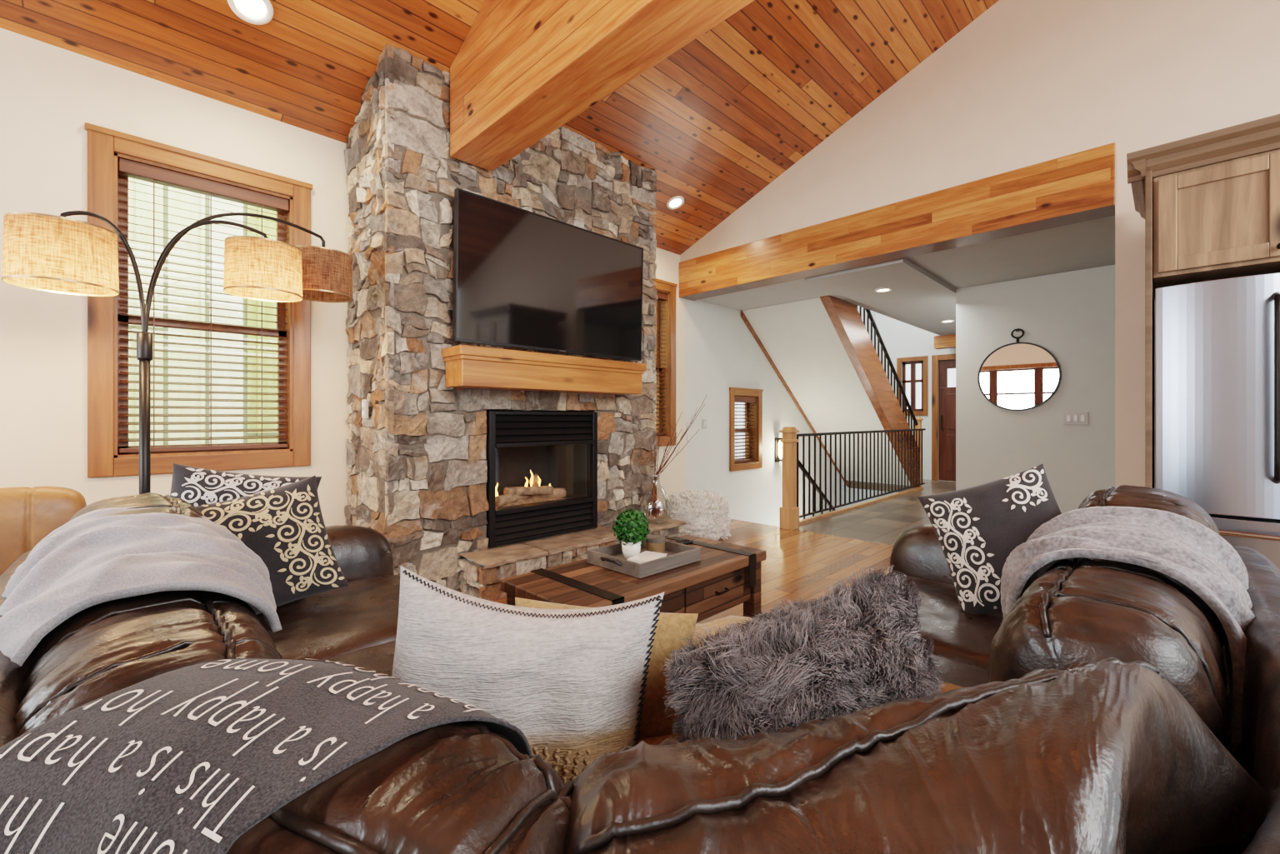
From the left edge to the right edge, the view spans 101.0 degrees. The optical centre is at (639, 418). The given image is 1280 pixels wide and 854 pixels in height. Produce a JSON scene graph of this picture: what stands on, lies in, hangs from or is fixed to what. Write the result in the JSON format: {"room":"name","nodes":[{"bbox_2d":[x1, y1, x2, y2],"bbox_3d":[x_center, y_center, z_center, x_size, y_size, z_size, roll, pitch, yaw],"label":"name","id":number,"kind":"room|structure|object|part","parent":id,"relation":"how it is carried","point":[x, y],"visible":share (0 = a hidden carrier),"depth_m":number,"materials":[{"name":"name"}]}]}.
{"room":"living room","nodes":[
{"label":"living room","id":0,"kind":"room"},
{"bbox_2d":[0,27,875,526],"bbox_3d":[-0.085,-0.150,5.883,13.400,7.800,0.200,0,0,-45],"label":"wall","id":1,"kind":"structure","parent":0,"point":[48,92],"depth_m":3.13,"materials":[{"name":"paint"}]},
{"bbox_2d":[85,122,313,477],"bbox_3d":[-2.670,-0.631,3.274,1.064,1.902,0.235,0,0,-45],"label":"window","id":2,"kind":"structure","parent":1,"relation":"in","point":[104,183],"depth_m":3.05,"materials":[{"name":"brown wood"}]},
{"bbox_3d":[-2.723,-1.005,3.327,0.814,0.900,0.035,0,0,-45],"label":"sash","id":3,"kind":"part","parent":2,"relation":"part of","materials":[{"name":"brown wood"}]},
{"bbox_3d":[-2.694,-0.195,3.298,0.814,0.800,0.035,0,0,-45],"label":"sash","id":4,"kind":"part","parent":2,"relation":"part of","materials":[{"name":"brown wood"}]},
{"bbox_2d":[118,157,289,453],"bbox_3d":[-2.644,-0.629,3.248,0.804,1.648,0.077,0,0,-45],"label":"window blind","id":5,"kind":"object","parent":2,"relation":"attached to","point":[128,168],"visible":0.96,"depth_m":3.20,"materials":[{"name":"brown wood"}]},
{"bbox_3d":[-2.650,0.182,3.254,0.804,0.025,0.048,0,0,-45],"label":"rail","id":6,"kind":"part","parent":5,"relation":"part of","materials":[{"name":"brown wood"}]},
{"bbox_2d":[655,278,677,446],"bbox_3d":[-0.016,-0.631,5.927,1.060,1.902,0.235,0,0,-45],"label":"window","id":7,"kind":"structure","parent":1,"relation":"in","point":[669,308],"depth_m":6.19,"materials":[{"name":"brown wood"}]},
{"bbox_3d":[-0.069,-1.005,5.980,0.810,0.900,0.035,0,0,-45],"label":"sash","id":8,"kind":"part","parent":7,"relation":"part of","materials":[{"name":"brown wood"}]},
{"bbox_3d":[-0.041,-0.195,5.952,0.810,0.800,0.035,0,0,-45],"label":"sash","id":9,"kind":"part","parent":7,"relation":"part of","materials":[{"name":"brown wood"}]},
{"bbox_2d":[655,291,667,434],"bbox_3d":[0.009,-0.629,5.902,0.800,1.648,0.077,0,0,-45],"label":"window blind","id":10,"kind":"object","parent":7,"relation":"attached to","point":[661,296],"visible":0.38,"depth_m":6.12,"materials":[{"name":"brown wood"}]},
{"bbox_3d":[0.051,-0.625,5.860,1.040,1.890,0.025,0,0,-45],"label":"casing","id":11,"kind":"part","parent":7,"relation":"part of","materials":[{"name":"brown wood"}]},
{"bbox_2d":[702,419,706,428],"bbox_3d":[0.812,0.070,6.627,0.080,0.120,0.016,0,0,-45],"label":"light switch","id":12,"kind":"object","parent":1,"relation":"attached to","point":[704,421],"visible":1,"depth_m":6.62,"materials":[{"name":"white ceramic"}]},
{"bbox_2d":[729,387,763,471],"bbox_3d":[1.402,0.149,7.345,0.790,1.122,0.235,0,0,-45],"label":"window","id":13,"kind":"structure","parent":1,"relation":"in","point":[733,466],"depth_m":7.44,"materials":[{"name":"brown wood"}]},
{"bbox_3d":[1.349,-0.046,7.398,0.560,0.497,0.035,0,0,-45],"label":"sash","id":14,"kind":"part","parent":13,"relation":"part of","materials":[{"name":"brown wood"}]},
{"bbox_3d":[1.377,0.384,7.370,0.560,0.443,0.035,0,0,-45],"label":"sash","id":15,"kind":"part","parent":13,"relation":"part of","materials":[{"name":"brown wood"}]},
{"bbox_2d":[735,396,755,462],"bbox_3d":[1.427,0.151,7.320,0.550,0.888,0.077,0,0,-45],"label":"window blind","id":16,"kind":"object","parent":13,"relation":"attached to","point":[737,399],"visible":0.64,"depth_m":7.34,"materials":[{"name":"brown wood"}]},
{"bbox_3d":[1.421,0.583,7.326,0.550,0.025,0.048,0,0,-45],"label":"rail","id":17,"kind":"part","parent":16,"relation":"part of","materials":[{"name":"brown wood"}]},
{"bbox_2d":[775,437,782,462],"bbox_3d":[2.083,0.470,7.817,0.120,0.360,0.129,0,0,-45],"label":"wall sconce","id":18,"kind":"object","parent":1,"relation":"attached to","point":[778,445],"visible":0.66,"depth_m":7.81,"materials":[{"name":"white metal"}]},
{"bbox_3d":[2.044,0.470,7.856,0.120,0.360,0.019,0,0,-45],"label":"plate","id":19,"kind":"part","parent":18,"relation":"part of","materials":[{"name":"black metal"}]},
{"bbox_3d":[2.090,0.460,7.810,0.080,0.260,0.080,0,0,-45],"label":"bulb","id":20,"kind":"part","parent":18,"relation":"part of","materials":[{"name":"white glass"}]},
{"bbox_2d":[0,0,999,254],"bbox_3d":[0.442,-2.784,1.022,7.570,1.825,7.820,0,0,-45],"label":"ceiling","id":21,"kind":"structure","parent":0,"point":[721,117],"depth_m":3.81,"materials":[{"name":"brown wood"}]},
{"bbox_2d":[227,0,273,24],"bbox_3d":[-2.077,-2.201,2.814,0.202,0.084,0.190,0,0,-45],"label":"recessed light","id":22,"kind":"object","parent":21,"relation":"in","point":[253,12],"visible":1,"depth_m":2.83,"materials":[{"name":"beige plastic"}]},
{"bbox_3d":[-2.077,-2.204,2.814,0.141,0.051,0.132,0,0,-45],"label":"bulb","id":23,"kind":"part","parent":22,"relation":"part of","materials":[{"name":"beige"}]},
{"bbox_2d":[450,0,754,170],"bbox_3d":[1.239,-2.624,1.157,0.301,1.858,6.685,0,0,-45],"label":"ceiling beam","id":24,"kind":"structure","parent":21,"relation":"attached to","point":[522,70],"depth_m":2.75,"materials":[{"name":"brown wood"}]},
{"bbox_2d":[666,195,684,209],"bbox_3d":[0.358,-2.178,5.334,0.185,0.078,0.175,0,0,-45],"label":"recessed light","id":25,"kind":"object","parent":21,"relation":"in","point":[675,202],"visible":1,"depth_m":5.33,"materials":[{"name":"beige plastic"}]},
{"bbox_3d":[0.358,-2.180,5.334,0.130,0.047,0.121,0,0,-45],"label":"bulb","id":26,"kind":"part","parent":25,"relation":"part of","materials":[{"name":"beige glass"}]},
{"bbox_2d":[460,479,955,624],"bbox_3d":[2.627,1.210,3.065,13.550,0.120,7.620,0,0,-45],"label":"floor","id":27,"kind":"structure","parent":0,"point":[797,562],"depth_m":4.80,"materials":[{"name":"brown wood"}]},
{"bbox_2d":[0,486,86,575],"bbox_3d":[-2.720,0.703,1.997,0.883,0.895,0.810,0,0,-45],"label":"armchair","id":28,"kind":"object","parent":27,"relation":"on","point":[27,515],"visible":0.16,"depth_m":1.93,"materials":[{"name":"beige leather"}]},
{"bbox_2d":[1,210,352,494],"bbox_3d":[-2.087,0.024,2.617,0.512,2.253,1.371,0,0,33],"label":"floor lamp","id":29,"kind":"object","parent":27,"relation":"on","point":[42,252],"visible":0.92,"depth_m":2.44,"materials":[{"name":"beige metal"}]},
{"bbox_3d":[-2.415,-0.675,2.210,0.330,0.255,0.330,0,0,-45],"label":"lamp shade","id":30,"kind":"part","parent":29,"relation":"part of","materials":[{"name":"white fabric"}]},
{"bbox_3d":[-2.359,-0.621,2.328,0.017,0.543,0.289,0,0,25],"label":"arm","id":31,"kind":"part","parent":29,"relation":"part of","materials":[{"name":"black metal"}]},
{"bbox_3d":[-2.108,-0.665,2.578,0.479,0.630,0.018,0,0,-34],"label":"arm","id":32,"kind":"part","parent":29,"relation":"part of","materials":[{"name":"black metal"}]},
{"bbox_3d":[-2.085,-0.726,2.782,0.018,0.753,0.809,0,0,33],"label":"arm","id":33,"kind":"part","parent":29,"relation":"part of","materials":[{"name":"black metal"}]},
{"bbox_3d":[-1.923,-0.755,2.701,0.330,0.250,0.330,0,0,-45],"label":"lamp shade","id":34,"kind":"part","parent":29,"relation":"part of","materials":[{"name":"white fabric"}]},
{"bbox_3d":[-1.877,-0.840,3.101,0.330,0.250,0.330,0,0,-45],"label":"lamp shade","id":35,"kind":"part","parent":29,"relation":"part of","materials":[{"name":"brown fabric"}]},
{"bbox_2d":[344,44,685,601],"bbox_3d":[-0.842,-0.541,4.167,2.415,3.452,1.147,0,0,-45],"label":"fireplace","id":36,"kind":"object","parent":27,"relation":"on","point":[417,467],"depth_m":3.53,"materials":[{"name":"stone"}]},
{"bbox_2d":[361,399,368,418],"bbox_3d":[-1.772,-0.060,3.397,0.024,0.120,0.070,0,0,-45],"label":"power outlet","id":37,"kind":"object","parent":36,"relation":"attached to","point":[364,402],"visible":1,"depth_m":3.38,"materials":[{"name":"white plastic"}]},
{"bbox_2d":[361,402,364,414],"bbox_3d":[-1.778,-0.060,3.391,0.006,0.080,0.030,0,0,-45],"label":"socket","id":38,"kind":"object","parent":37,"relation":"attached to","point":[362,403],"depth_m":3.39,"materials":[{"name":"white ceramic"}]},
{"bbox_3d":[-0.857,0.420,4.138,0.970,0.940,0.497,0,0,-45],"label":"gas fireplace","id":39,"kind":"part","parent":36,"relation":"part of","materials":[{"name":"black metal"}]},
{"bbox_3d":[-0.729,0.770,4.010,0.880,0.190,0.098,0,0,-45],"label":"louver panel","id":40,"kind":"part","parent":36,"relation":"part of","materials":[{"name":"black metal"}]},
{"bbox_3d":[-0.729,0.075,4.010,0.880,0.200,0.098,0,0,-45],"label":"louver panel","id":41,"kind":"part","parent":36,"relation":"part of","materials":[{"name":"black metal"}]},
{"bbox_2d":[452,187,643,360],"bbox_3d":[-0.628,-0.978,3.995,1.676,0.966,0.182,0,0,-45],"label":"television","id":42,"kind":"object","parent":36,"relation":"attached to","point":[525,279],"visible":1,"depth_m":3.80,"materials":[{"name":"black plastic"}]},
{"bbox_2d":[656,506,664,517],"bbox_3d":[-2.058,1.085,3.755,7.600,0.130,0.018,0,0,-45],"label":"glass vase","id":43,"kind":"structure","parent":36,"relation":"on","point":[661,510],"depth_m":6.04,"materials":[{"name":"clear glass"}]},
{"bbox_3d":[0.134,0.689,4.575,0.292,0.418,0.292,0,0,-45],"label":"glass vase","id":44,"kind":"object","parent":36,"relation":"on","visible":0},
{"bbox_2d":[648,394,707,517],"bbox_3d":[0.330,0.320,4.598,0.520,1.062,0.123,0,0,-6],"label":"branches","id":45,"kind":"object","parent":44,"relation":"in","point":[654,513],"visible":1,"depth_m":4.58,"materials":[{"name":"brown plant"}]},
{"bbox_2d":[500,535,766,622],"bbox_3d":[0.032,0.923,2.542,1.260,0.454,0.558,0,0,-45],"label":"coffee table","id":46,"kind":"object","parent":27,"relation":"on","point":[727,576],"visible":0.41,"depth_m":2.39,"materials":[{"name":"brown wood"}]},
{"bbox_3d":[-0.530,0.950,2.291,0.070,0.400,0.070,0,0,-45],"label":"leg","id":47,"kind":"part","parent":46,"relation":"part of","materials":[{"name":"brown wood"}]},
{"bbox_2d":[587,539,700,578],"bbox_3d":[0.021,0.666,2.567,0.475,0.060,0.360,0,0,-45],"label":"serving tray","id":48,"kind":"object","parent":46,"relation":"on","point":[610,557],"visible":0.75,"depth_m":2.47,"materials":[{"name":"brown wood"}]},
{"bbox_3d":[-0.136,0.653,2.409,0.030,0.026,0.131,0,0,-45],"label":"handle","id":49,"kind":"part","parent":48,"relation":"part of","materials":[{"name":"black metal"}]},
{"bbox_2d":[612,509,649,559],"bbox_3d":[-0.044,0.564,2.587,0.191,0.240,0.196,0,0,-45],"label":"potted plant","id":50,"kind":"object","parent":48,"relation":"on","point":[631,527],"visible":0.99,"depth_m":2.54,"materials":[{"name":"green plant"}]},
{"bbox_3d":[-0.042,0.641,2.588,0.100,0.085,0.100,0,0,-45],"label":"pot","id":51,"kind":"part","parent":50,"relation":"part of","materials":[{"name":"white ceramic"}]},
{"bbox_2d":[626,550,667,563],"bbox_3d":[0.035,0.667,2.481,0.116,0.034,0.178,0,0,31],"label":"book","id":52,"kind":"object","parent":48,"relation":"on","point":[647,556],"visible":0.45,"depth_m":2.47,"materials":[{"name":"white paper"}]},
{"bbox_2d":[645,535,664,553],"bbox_3d":[0.078,0.644,2.680,0.100,0.080,0.100,0,0,-45],"label":"candle","id":53,"kind":"object","parent":48,"relation":"on","point":[656,543],"visible":0.79,"depth_m":2.64,"materials":[{"name":"wax"}]},
{"bbox_3d":[0.078,0.614,2.680,0.100,0.020,0.100,0,0,-45],"label":"lid","id":54,"kind":"part","parent":53,"relation":"part of","materials":[{"name":"brown wood"}]},
{"bbox_3d":[0.004,0.848,2.181,0.510,0.185,0.010,0,0,-45],"label":"drawer","id":55,"kind":"part","parent":46,"relation":"part of","materials":[{"name":"brown wood"}]},
{"bbox_2d":[675,539,693,544],"bbox_3d":[0.212,0.688,2.899,0.180,0.022,0.044,0,0,-36],"label":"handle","id":56,"kind":"object","parent":46,"relation":"on","point":[686,542],"visible":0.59,"depth_m":2.91,"materials":[{"name":"black plastic"}]},
{"bbox_3d":[0.389,0.848,2.567,0.520,0.185,0.010,0,0,-45],"label":"drawer","id":57,"kind":"part","parent":46,"relation":"part of","materials":[{"name":"brown wood"}]},
{"bbox_3d":[0.401,0.838,2.555,0.090,0.015,0.026,0,0,-45],"label":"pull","id":58,"kind":"part","parent":46,"relation":"part of","materials":[{"name":"black metal"}]},
{"bbox_3d":[0.594,0.950,2.793,0.070,0.400,0.070,0,0,-45],"label":"leg","id":59,"kind":"part","parent":46,"relation":"part of","materials":[{"name":"brown wood"}]},
{"bbox_2d":[0,485,1279,853],"bbox_3d":[0.017,0.686,1.764,2.990,0.928,2.964,0,0,-45],"label":"sectional sofa","id":60,"kind":"object","parent":27,"relation":"on","point":[1092,717],"visible":0.65,"depth_m":0.58,"materials":[{"name":"brown leather"}]},
{"bbox_2d":[68,492,204,521],"bbox_3d":[-1.445,0.459,1.518,0.361,0.449,0.690,0,0,-45],"label":"cushion","id":61,"kind":"object","parent":60,"relation":"on","point":[162,504],"depth_m":1.50,"materials":[{"name":"brown leather"}]},
{"bbox_2d":[0,506,281,666],"bbox_3d":[-1.156,0.451,1.223,0.460,0.433,0.774,0,0,-45],"label":"throw blanket","id":62,"kind":"object","parent":60,"relation":"on","point":[88,561],"visible":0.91,"depth_m":1.09,"materials":[{"name":"light grey fleece fabric"}]},
{"bbox_2d":[13,590,279,737],"bbox_3d":[-0.908,0.540,0.994,0.359,0.388,0.710,0,0,-45],"label":"cushion","id":63,"kind":"object","parent":60,"relation":"on","point":[105,648],"depth_m":0.85,"materials":[{"name":"brown leather"}]},
{"bbox_2d":[170,463,321,506],"bbox_3d":[-1.461,0.405,1.926,0.526,0.493,0.196,0,0,-36],"label":"throw pillow","id":64,"kind":"object","parent":60,"relation":"on","point":[197,487],"visible":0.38,"depth_m":1.88,"materials":[{"name":"grey fabric"}]},
{"bbox_2d":[0,658,532,853],"bbox_3d":[-0.433,0.468,0.572,0.556,0.343,0.362,0,0,12],"label":"throw","id":65,"kind":"object","parent":60,"relation":"on","point":[187,760],"visible":0.97,"depth_m":0.50,"materials":[{"name":"grey fabric"}]},
{"bbox_2d":[194,475,349,614],"bbox_3d":[-1.327,0.465,1.836,0.521,0.494,0.223,0,0,-45],"label":"throw pillow","id":66,"kind":"object","parent":60,"relation":"on","point":[284,526],"visible":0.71,"depth_m":1.84,"materials":[{"name":"grey fabric"}]},
{"bbox_2d":[256,575,399,661],"bbox_3d":[-1.131,0.788,1.853,0.920,0.243,0.720,0,0,-45],"label":"seat cushion","id":67,"kind":"object","parent":60,"relation":"on","point":[325,626],"depth_m":1.76,"materials":[{"name":"brown leather"}]},
{"bbox_2d":[322,640,395,678],"bbox_3d":[-0.615,0.788,1.336,0.920,0.243,0.720,0,0,-45],"label":"seat cushion","id":68,"kind":"object","parent":60,"relation":"on","point":[379,658],"depth_m":1.49,"materials":[{"name":"brown leather"}]},
{"bbox_3d":[-1.534,0.750,2.114,1.020,0.569,0.268,0,0,-45],"label":"armrest","id":69,"kind":"part","parent":60,"relation":"part of","materials":[{"name":"brown leather"}]},
{"bbox_2d":[225,721,570,853],"bbox_3d":[-0.378,0.528,0.562,0.670,0.434,0.344,0,0,16],"label":"cushion","id":70,"kind":"object","parent":60,"relation":"on","point":[458,787],"depth_m":0.48,"materials":[{"name":"brown leather"}]},
{"bbox_2d":[391,565,664,784],"bbox_3d":[-0.225,0.520,0.990,0.555,0.495,0.191,0,0,-9],"label":"throw pillow","id":71,"kind":"object","parent":60,"relation":"on","point":[572,682],"visible":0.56,"depth_m":0.93,"materials":[{"name":"white fabric"}]},
{"bbox_2d":[637,615,962,744],"bbox_3d":[0.161,0.661,1.175,1.053,0.039,0.960,0,0,-45],"label":"throw blanket","id":72,"kind":"object","parent":60,"relation":"on","point":[722,622],"visible":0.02,"depth_m":1.63,"materials":[{"name":"beige fabric"}]},
{"bbox_2d":[515,597,698,737],"bbox_3d":[-0.084,0.545,1.126,0.424,0.312,0.136,0,0,-4],"label":"throw pillow","id":73,"kind":"object","parent":72,"relation":"on","point":[670,631],"visible":0.23,"depth_m":1.09,"materials":[{"name":"beige fabric"}]},
{"bbox_2d":[660,564,946,743],"bbox_3d":[0.323,0.502,0.992,0.600,0.400,0.290,0,0,-24],"label":"fur pillow","id":74,"kind":"object","parent":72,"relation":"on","point":[859,648],"visible":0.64,"depth_m":0.91,"materials":[{"name":"grey fur"}]},
{"bbox_2d":[819,573,1003,669],"bbox_3d":[1.142,0.787,1.863,0.750,0.245,0.920,0,0,-45],"label":"seat cushion","id":75,"kind":"object","parent":60,"relation":"on","point":[957,634],"depth_m":1.74,"materials":[{"name":"brown leather"}]},
{"bbox_2d":[565,660,1266,853],"bbox_3d":[0.355,0.522,0.556,0.883,0.468,0.350,0,0,-7],"label":"cushion","id":76,"kind":"object","parent":60,"relation":"on","point":[1103,757],"depth_m":0.52,"materials":[{"name":"brown leather"}]},
{"bbox_3d":[1.563,0.750,2.143,0.266,0.568,1.020,0,0,-45],"label":"armrest","id":77,"kind":"part","parent":60,"relation":"part of","materials":[{"name":"brown leather"}]},
{"bbox_2d":[930,654,989,687],"bbox_3d":[0.615,0.787,1.336,0.720,0.245,0.920,0,0,-45],"label":"seat cushion","id":78,"kind":"object","parent":60,"relation":"on","point":[962,674],"depth_m":1.40,"materials":[{"name":"brown leather"}]},
{"bbox_2d":[917,464,1061,614],"bbox_3d":[1.278,0.435,1.856,0.542,0.547,0.225,0,0,31],"label":"throw pillow","id":79,"kind":"object","parent":60,"relation":"on","point":[977,528],"visible":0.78,"depth_m":1.84,"materials":[{"name":"grey fabric"}]},
{"bbox_2d":[988,557,1231,754],"bbox_3d":[1.011,0.536,1.138,0.682,0.411,0.345,0,0,-45],"label":"cushion","id":80,"kind":"object","parent":60,"relation":"on","point":[1082,609],"depth_m":0.96,"materials":[{"name":"brown leather"}]},
{"bbox_2d":[1000,506,1254,757],"bbox_3d":[1.258,0.462,1.356,0.609,0.474,0.452,0,0,-41],"label":"throw blanket","id":81,"kind":"object","parent":60,"relation":"on","point":[1180,547],"visible":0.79,"depth_m":1.22,"materials":[{"name":"grey fabric"}]},
{"bbox_2d":[1060,485,1221,634],"bbox_3d":[1.580,0.447,1.665,0.650,0.450,0.357,0,0,-45],"label":"cushion","id":82,"kind":"object","parent":60,"relation":"on","point":[1123,495],"depth_m":1.54,"materials":[{"name":"brown leather"}]},
{"bbox_2d":[660,489,730,540],"bbox_3d":[0.543,0.947,5.157,0.680,0.492,0.682,0,0,22],"label":"pouf","id":83,"kind":"object","parent":27,"relation":"on","point":[705,513],"visible":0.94,"depth_m":4.92,"materials":[{"name":"white fur"}]},
{"bbox_2d":[740,295,919,488],"bbox_3d":[3.015,-0.415,7.952,3.390,3.330,1.253,0,0,-45],"label":"staircase","id":84,"kind":"structure","parent":27,"relation":"on","point":[822,350],"depth_m":7.47,"materials":[{"name":"white paint"}]},
{"bbox_2d":[799,460,835,519],"bbox_3d":[2.475,1.544,6.647,2.331,2.390,0.052,0,0,-45],"label":"handrail","id":85,"kind":"object","parent":84,"relation":"part of","point":[800,462],"visible":0.09,"depth_m":6.21,"materials":[{"name":"metal"}]},
{"bbox_2d":[855,305,923,488],"bbox_3d":[3.436,-0.680,7.566,3.391,3.661,0.140,0,0,-45],"label":"stair railing","id":86,"kind":"object","parent":84,"relation":"attached to","point":[917,421],"visible":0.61,"depth_m":7.97,"materials":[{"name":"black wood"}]},
{"bbox_3d":[3.401,-1.196,7.531,3.292,2.629,0.052,0,0,-45],"label":"handrail","id":87,"kind":"part","parent":86,"relation":"part of","materials":[{"name":"metal"}]},
{"bbox_3d":[4.586,0.590,8.715,0.100,1.120,0.100,0,0,-45],"label":"newel post","id":88,"kind":"part","parent":86,"relation":"part of","materials":[{"name":"brown wood"}]},
{"bbox_2d":[779,426,925,529],"bbox_3d":[3.055,0.685,7.007,4.370,1.190,0.150,0,0,-45],"label":"railing","id":89,"kind":"object","parent":27,"relation":"on","point":[789,517],"visible":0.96,"depth_m":6.17,"materials":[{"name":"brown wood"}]},
{"bbox_3d":[1.563,0.650,5.515,0.150,1.000,0.150,0,0,-45],"label":"newel post","id":90,"kind":"part","parent":89,"relation":"part of","materials":[{"name":"brown wood"}]},
{"bbox_3d":[3.104,0.180,7.050,4.240,0.030,0.050,0,0,-45],"label":"rail","id":91,"kind":"part","parent":89,"relation":"part of","materials":[{"name":"metal"}]},
{"bbox_3d":[3.104,1.056,7.050,4.240,0.018,0.026,0,0,-45],"label":"rail","id":92,"kind":"part","parent":89,"relation":"part of","materials":[{"name":"metal"}]},
{"bbox_2d":[1126,114,1279,488],"bbox_3d":[3.266,-0.115,2.702,0.960,2.530,1.102,0,0,-45],"label":"tall cabinet","id":93,"kind":"object","parent":27,"relation":"on","point":[1208,203],"visible":0.93,"depth_m":2.60,"materials":[{"name":"brown wood"}]},
{"bbox_3d":[2.921,-0.075,3.019,0.800,2.450,0.026,0,0,-45],"label":"panel","id":94,"kind":"part","parent":93,"relation":"part of","materials":[{"name":"brown wood"}]},
{"bbox_3d":[3.266,-1.315,2.702,0.960,0.130,1.102,0,0,-45],"label":"crown","id":95,"kind":"part","parent":93,"relation":"part of","materials":[{"name":"brown wood"}]},
{"bbox_3d":[2.830,-0.990,2.569,0.025,0.480,0.440,0,0,-45],"label":"door","id":96,"kind":"part","parent":93,"relation":"part of","materials":[{"name":"brown wood"}]},
{"bbox_3d":[2.836,-0.990,2.575,0.012,0.340,0.300,0,0,-45],"label":"panel","id":97,"kind":"part","parent":93,"relation":"part of","materials":[{"name":"brown wood"}]},
{"bbox_2d":[1155,272,1279,569],"bbox_3d":[3.215,0.225,2.642,0.877,1.790,0.900,0,0,-45],"label":"refrigerator","id":98,"kind":"object","parent":27,"relation":"on","point":[1217,342],"visible":0.55,"depth_m":2.52,"materials":[{"name":"silver metal"}]},
{"bbox_3d":[2.982,0.785,2.409,0.095,0.610,0.900,0,0,-45],"label":"freezer drawer","id":99,"kind":"part","parent":98,"relation":"part of","materials":[{"name":"silver metal"}]},
{"bbox_3d":[2.933,0.540,2.361,0.082,0.026,0.833,0,0,-45],"label":"handle","id":100,"kind":"part","parent":98,"relation":"part of","materials":[{"name":"silver metal"}]},
{"bbox_3d":[2.907,-0.140,2.405,0.077,0.884,0.025,0,0,-45],"label":"handle","id":101,"kind":"part","parent":98,"relation":"part of","materials":[{"name":"black metal"}]},
{"bbox_2d":[805,258,955,334],"bbox_3d":[3.896,-1.445,6.979,5.220,0.050,0.960,0,0,-45],"label":"ceiling","id":102,"kind":"structure","parent":0,"point":[917,296],"depth_m":5.86,"materials":[{"name":"paint"}]},
{"bbox_2d":[875,287,891,292],"bbox_3d":[2.683,-1.413,5.817,0.175,0.013,0.175,0,0,-45],"label":"recessed light","id":103,"kind":"object","parent":102,"relation":"in","point":[883,289],"visible":1,"depth_m":5.80,"materials":[{"name":"beige"}]},
{"bbox_2d":[934,334,955,349],"bbox_3d":[5.565,-1.315,8.789,0.200,0.210,1.160,0,0,-45],"label":"trim","id":104,"kind":"structure","parent":102,"relation":"attached to","point":[943,342],"depth_m":9.01,"materials":[{"name":"brown wood"}]},
{"bbox_2d":[940,320,954,323],"bbox_3d":[4.483,-1.413,7.693,0.175,0.013,0.175,0,0,-45],"label":"recessed light","id":105,"kind":"object","parent":102,"relation":"in","point":[944,321],"visible":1,"depth_m":7.67,"materials":[{"name":"beige"}]},
{"bbox_2d":[700,215,1114,335],"bbox_3d":[4.448,-1.520,6.654,5.900,0.100,5.120,0,0,-45],"label":"ceiling","id":106,"kind":"structure","parent":0,"point":[1088,244],"depth_m":4.99,"materials":[{"name":"paint"}]},
{"bbox_2d":[875,312,955,499],"bbox_3d":[5.675,-0.150,9.705,0.150,7.800,2.540,0,0,-45],"label":"wall","id":107,"kind":"structure","parent":0,"point":[901,339],"depth_m":10.06,"materials":[{"name":"paint"}]},
{"bbox_2d":[896,355,928,415],"bbox_3d":[5.226,-0.610,10.098,0.120,1.120,0.550,0,0,-45],"label":"window","id":108,"kind":"structure","parent":107,"relation":"in","point":[923,360],"depth_m":10.08,"materials":[{"name":"brown wood"}]},
{"bbox_3d":[5.250,-0.610,10.122,0.050,0.960,0.390,0,0,-45],"label":"sash","id":109,"kind":"part","parent":108,"relation":"part of","materials":[{"name":"brown wood"}]},
{"bbox_2d":[931,353,955,481],"bbox_3d":[5.863,-0.010,9.441,0.106,2.320,1.140,0,0,-45],"label":"door","id":110,"kind":"structure","parent":107,"relation":"in","point":[943,398],"depth_m":9.72,"materials":[{"name":"brown wood"}]},
{"bbox_3d":[5.558,0.075,9.715,0.061,0.272,0.022,0,0,-45],"label":"handle","id":111,"kind":"part","parent":110,"relation":"part of","materials":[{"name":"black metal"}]},
{"bbox_2d":[680,0,1279,488],"bbox_3d":[3.228,-1.203,3.666,0.150,4.707,7.620,0,0,-45],"label":"wall","id":112,"kind":"structure","parent":0,"point":[1026,82],"depth_m":3.78,"materials":[{"name":"paint"}]},
{"bbox_2d":[679,142,1114,300],"bbox_3d":[1.923,-1.650,5.013,0.270,0.420,3.870,0,0,-45],"label":"header beam","id":113,"kind":"structure","parent":112,"relation":"attached to","point":[1079,187],"depth_m":4.39,"materials":[{"name":"brown wood"}]},
{"bbox_2d":[955,265,1114,513],"bbox_3d":[4.554,-0.160,5.120,0.120,2.620,2.600,0,0,-45],"label":"wall","id":114,"kind":"structure","parent":0,"point":[1071,315],"depth_m":5.40,"materials":[{"name":"paint"}]},
{"bbox_2d":[977,328,1061,410],"bbox_3d":[3.983,-0.513,5.567,0.045,0.871,0.724,0,0,-45],"label":"round mirror","id":115,"kind":"object","parent":114,"relation":"attached to","point":[1017,376],"visible":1,"depth_m":5.56,"materials":[{"name":"clear glass"}]},
{"bbox_2d":[1063,411,1088,424],"bbox_3d":[4.332,0.000,5.245,0.016,0.130,0.192,0,0,-45],"label":"light switch","id":116,"kind":"object","parent":114,"relation":"attached to","point":[1069,417],"visible":1,"depth_m":5.24,"materials":[{"name":"white plastic"}]},
{"label":"outside","id":117,"kind":"structure","parent":0,"visible":0},
{"bbox_2d":[128,177,655,445],"bbox_3d":[-2.747,-1.100,6.636,13.500,6.500,0.130,0,0,-45],"label":"neighbouring house","id":118,"kind":"structure","parent":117,"point":[136,187],"depth_m":5.07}
]}

